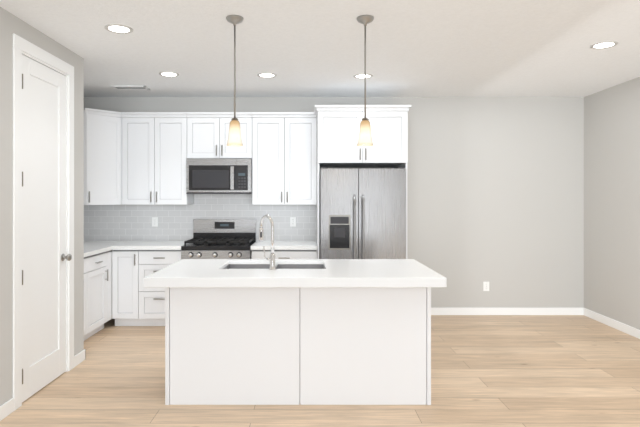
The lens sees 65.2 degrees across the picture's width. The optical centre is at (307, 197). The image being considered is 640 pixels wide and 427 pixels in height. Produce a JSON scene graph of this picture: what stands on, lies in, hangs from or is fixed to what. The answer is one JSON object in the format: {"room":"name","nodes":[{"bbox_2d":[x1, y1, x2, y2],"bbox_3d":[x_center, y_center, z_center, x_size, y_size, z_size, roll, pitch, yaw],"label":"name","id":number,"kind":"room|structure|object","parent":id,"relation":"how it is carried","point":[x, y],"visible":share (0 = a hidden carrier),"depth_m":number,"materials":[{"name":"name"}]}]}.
{"room":"kitchen","nodes":[
{"label":"kitchen","id":0,"kind":"room"},
{"bbox_2d":[0,7,76,405],"bbox_3d":[-2.070,0.100,0.930,0.120,2.700,6.860,0,0,0],"label":"wall","id":1,"kind":"structure","parent":0,"point":[10,24],"depth_m":3.36,"materials":[{"name":"grey paint"}]},
{"bbox_2d":[0,398,13,420],"bbox_3d":[-2.003,1.404,0.465,0.013,0.092,5.870,0,0,0],"label":"baseboard","id":2,"kind":"structure","parent":1,"relation":"attached to","point":[6,408],"depth_m":3.31,"materials":[{"name":"white wood"}]},
{"bbox_2d":[13,33,73,410],"bbox_3d":[-2.063,0.165,3.835,0.134,2.570,0.870,0,0,0],"label":"door frame","id":3,"kind":"structure","parent":1,"relation":"attached to","point":[24,47],"depth_m":3.48,"materials":[{"name":"white wood"}]},
{"bbox_2d":[22,55,71,401],"bbox_3d":[-1.997,0.215,3.830,0.108,2.454,0.668,0,0,0],"label":"pantry door","id":4,"kind":"structure","parent":1,"relation":"in","point":[44,257],"depth_m":3.82,"materials":[{"name":"white paint"},{"name":"dark nickel"}]},
{"bbox_2d":[77,55,83,353],"bbox_3d":[-2.410,0.100,4.420,0.800,2.700,0.120,0,0,0],"label":"wall","id":5,"kind":"structure","parent":0,"point":[80,204],"depth_m":4.42,"materials":[{"name":"grey paint"}]},
{"bbox_2d":[0,315,639,426],"bbox_3d":[-0.040,1.480,1.850,7.120,0.060,8.900,0,0,0],"label":"floor","id":6,"kind":"structure","parent":0,"point":[535,371],"depth_m":3.83,"materials":[{"name":"brown wood"}]},
{"bbox_2d":[84,251,111,340],"bbox_3d":[-2.480,1.012,5.029,0.656,0.875,1.090,0,0,0],"label":"base cabinet","id":7,"kind":"object","parent":6,"relation":"on","point":[97,291],"visible":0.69,"depth_m":5.22,"materials":[{"name":"white wood"}]},
{"bbox_2d":[84,241,188,256],"bbox_3d":[-2.109,0.552,5.338,1.398,0.046,1.707,0,0,0],"label":"countertop","id":8,"kind":"structure","parent":7,"relation":"on","point":[93,247],"depth_m":5.61,"materials":[{"name":"white stone"}]},
{"bbox_2d":[112,250,181,325],"bbox_3d":[-1.800,1.012,5.870,0.775,0.875,0.656,0,0,0],"label":"base cabinet","id":9,"kind":"object","parent":6,"relation":"on","point":[135,302],"visible":0.62,"depth_m":5.58,"materials":[{"name":"white wood"}]},
{"bbox_2d":[181,219,255,258],"bbox_3d":[-1.023,0.855,5.838,0.764,1.190,0.701,0,0,0],"label":"range","id":10,"kind":"object","parent":6,"relation":"on","point":[223,239],"visible":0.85,"depth_m":5.86,"materials":[{"name":"silver metal"}]},
{"bbox_2d":[251,250,316,258],"bbox_3d":[-0.266,1.012,5.870,0.735,0.875,0.656,0,0,0],"label":"base cabinet","id":11,"kind":"object","parent":6,"relation":"on","point":[291,254],"visible":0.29,"depth_m":5.58,"materials":[{"name":"white wood"}]},
{"bbox_2d":[251,241,316,249],"bbox_3d":[-0.267,0.552,5.872,0.739,0.046,0.638,0,0,0],"label":"countertop","id":12,"kind":"structure","parent":11,"relation":"on","point":[291,245],"depth_m":5.61,"materials":[{"name":"white stone"}]},
{"bbox_2d":[165,290,430,404],"bbox_3d":[-0.070,1.015,3.842,1.862,0.870,0.685,0,0,0],"label":"kitchen island","id":13,"kind":"object","parent":6,"relation":"on","point":[271,330],"depth_m":3.50,"materials":[{"name":"white paint"}]},
{"bbox_2d":[144,259,446,289],"bbox_3d":[-0.083,0.548,3.727,1.960,0.063,0.990,0,0,0],"label":"island countertop","id":14,"kind":"structure","parent":13,"relation":"on","point":[186,274],"depth_m":3.42,"materials":[{"name":"white stone"}]},
{"bbox_2d":[259,214,275,269],"bbox_3d":[-0.297,0.317,3.661,0.141,0.398,0.188,0,0,0],"label":"faucet","id":15,"kind":"object","parent":14,"relation":"on","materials":[{"name":"silver metal"}]},
{"bbox_2d":[232,262,319,265],"bbox_3d":[-0.261,0.667,3.875,0.781,0.246,0.468,0,0,0],"label":"sink","id":16,"kind":"object","parent":14,"relation":"in","point":[233,263],"depth_m":4.11,"materials":[{"name":"silver metal"}]},
{"bbox_2d":[314,105,410,258],"bbox_3d":[0.592,0.225,5.781,1.037,2.450,0.834,0,0,0],"label":"tall cabinet","id":17,"kind":"object","parent":6,"relation":"on","point":[338,127],"visible":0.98,"depth_m":5.41,"materials":[{"name":"white wood"}]},
{"bbox_2d":[319,167,405,258],"bbox_3d":[0.590,0.560,5.712,0.912,1.780,0.897,0,0,0],"label":"refrigerator","id":18,"kind":"object","parent":6,"relation":"on","point":[362,213],"visible":0.65,"depth_m":5.33,"materials":[{"name":"silver metal"}]},
{"bbox_2d":[0,0,639,96],"bbox_3d":[-0.040,-1.280,1.850,7.120,0.060,8.900,0,0,0],"label":"ceiling","id":19,"kind":"structure","parent":0,"point":[457,48],"depth_m":4.10,"materials":[{"name":"paint"}]},
{"bbox_2d":[104,24,132,33],"bbox_3d":[-1.395,-1.246,3.690,0.200,0.008,0.200,0,0,0],"label":"recessed light","id":20,"kind":"object","parent":19,"relation":"in","point":[118,28],"visible":1,"depth_m":3.68,"materials":[{"name":"grey plastic"}]},
{"bbox_2d":[111,86,149,89],"bbox_3d":[-2.000,-1.244,5.640,0.380,0.012,0.170,0,0,0],"label":"ceiling vent","id":21,"kind":"object","parent":19,"relation":"in","point":[130,87],"visible":1,"depth_m":5.63,"materials":[{"name":"white metal"}]},
{"bbox_2d":[159,72,178,76],"bbox_3d":[-1.400,-1.246,5.040,0.200,0.008,0.200,0,0,0],"label":"recessed light","id":22,"kind":"object","parent":19,"relation":"in","point":[169,74],"visible":0.98,"depth_m":5.05,"materials":[{"name":"grey plastic"}]},
{"bbox_2d":[226,15,242,145],"bbox_3d":[-0.508,-0.807,3.470,0.120,0.886,0.120,0,0,0],"label":"pendant light","id":23,"kind":"object","parent":19,"relation":"hanging from","point":[234,137],"visible":1,"depth_m":3.44,"materials":[{"name":"beige glass"}]},
{"bbox_2d":[257,73,276,77],"bbox_3d":[-0.417,-1.246,5.080,0.200,0.008,0.200,0,0,0],"label":"recessed light","id":24,"kind":"object","parent":19,"relation":"in","point":[267,75],"visible":0.98,"depth_m":5.09,"materials":[{"name":"grey plastic"}]},
{"bbox_2d":[353,74,372,78],"bbox_3d":[0.564,-1.246,5.120,0.200,0.008,0.200,0,0,0],"label":"recessed light","id":25,"kind":"object","parent":19,"relation":"in","point":[359,76],"visible":0.92,"depth_m":5.12,"materials":[{"name":"grey plastic"}]},
{"bbox_2d":[357,15,373,145],"bbox_3d":[0.397,-0.807,3.470,0.120,0.886,0.120,0,0,0],"label":"pendant light","id":26,"kind":"object","parent":19,"relation":"hanging from","point":[365,137],"visible":1,"depth_m":3.44,"materials":[{"name":"beige glass"}]},
{"bbox_2d":[590,41,617,48],"bbox_3d":[2.414,-1.246,4.080,0.200,0.008,0.200,0,0,0],"label":"recessed light","id":27,"kind":"object","parent":19,"relation":"in","point":[604,45],"visible":1,"depth_m":4.07,"materials":[{"name":"grey plastic"}]},
{"bbox_2d":[84,97,583,307],"bbox_3d":[0.305,0.100,6.250,6.430,2.700,0.100,0,0,0],"label":"wall","id":28,"kind":"structure","parent":0,"point":[495,192],"depth_m":6.20,"materials":[{"name":"grey paint"}]},
{"bbox_2d":[84,108,121,204],"bbox_3d":[-2.478,-0.461,5.868,0.659,1.078,0.659,0,0,0],"label":"upper cabinet","id":29,"kind":"object","parent":28,"relation":"attached to","point":[102,157],"visible":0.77,"depth_m":5.70,"materials":[{"name":"white wood"}]},
{"bbox_2d":[152,217,157,226],"bbox_3d":[-1.895,0.295,6.187,0.072,0.116,0.009,0,0,0],"label":"electrical outlet","id":30,"kind":"object","parent":28,"relation":"attached to","point":[154,221],"visible":1,"depth_m":6.19,"materials":[{"name":"white plastic"}]},
{"bbox_2d":[121,112,193,204],"bbox_3d":[-1.798,-0.461,6.005,0.761,1.078,0.386,0,0,0],"label":"upper cabinet","id":31,"kind":"object","parent":28,"relation":"attached to","point":[154,151],"visible":1,"depth_m":5.86,"materials":[{"name":"white wood"}]},
{"bbox_2d":[84,194,315,240],"bbox_3d":[-1.353,0.300,6.196,2.912,0.700,0.007,0,0,0],"label":"tile backsplash","id":32,"kind":"structure","parent":28,"relation":"attached to","point":[119,222],"depth_m":6.17,"materials":[{"name":"grey tile"}]},
{"bbox_2d":[186,112,251,158],"bbox_3d":[-1.035,-0.733,6.005,0.760,0.535,0.386,0,0,0],"label":"upper cabinet","id":33,"kind":"object","parent":28,"relation":"attached to","point":[207,134],"visible":0.96,"depth_m":5.85,"materials":[{"name":"white wood"}]},
{"bbox_2d":[186,159,251,193],"bbox_3d":[-1.035,-0.253,5.981,0.754,0.411,0.433,0,0,0],"label":"microwave","id":34,"kind":"object","parent":33,"relation":"attached to","point":[218,176],"visible":1,"depth_m":5.80,"materials":[{"name":"silver metal"}]},
{"bbox_2d":[252,112,316,204],"bbox_3d":[-0.275,-0.461,6.005,0.756,1.078,0.386,0,0,0],"label":"upper cabinet","id":35,"kind":"object","parent":28,"relation":"attached to","point":[284,158],"visible":0.96,"depth_m":5.86,"materials":[{"name":"white wood"}]},
{"bbox_2d":[290,217,295,226],"bbox_3d":[-0.185,0.295,6.187,0.072,0.116,0.009,0,0,0],"label":"electrical outlet","id":36,"kind":"object","parent":28,"relation":"attached to","point":[292,221],"visible":1,"depth_m":6.19,"materials":[{"name":"white plastic"}]},
{"bbox_2d":[483,282,488,290],"bbox_3d":[2.210,1.095,6.195,0.072,0.116,0.009,0,0,0],"label":"electrical outlet","id":37,"kind":"object","parent":28,"relation":"attached to","point":[485,286],"visible":1,"depth_m":6.19,"materials":[{"name":"white plastic"}]},
{"bbox_2d":[431,308,582,314],"bbox_3d":[2.241,1.404,6.192,2.318,0.092,0.016,0,0,0],"label":"baseboard","id":38,"kind":"structure","parent":28,"relation":"attached to","point":[434,311],"depth_m":6.19,"materials":[{"name":"white wood"}]},
{"bbox_2d":[584,77,639,329],"bbox_3d":[3.470,0.100,1.850,0.100,2.700,8.700,0,0,0],"label":"wall","id":39,"kind":"structure","parent":0,"point":[611,202],"depth_m":5.60,"materials":[{"name":"grey paint"}]},
{"bbox_2d":[583,308,639,338],"bbox_3d":[3.414,1.404,1.850,0.013,0.092,8.700,0,0,0],"label":"baseboard","id":40,"kind":"structure","parent":39,"relation":"attached to","point":[632,331],"depth_m":5.59,"materials":[{"name":"white wood"}]}
]}

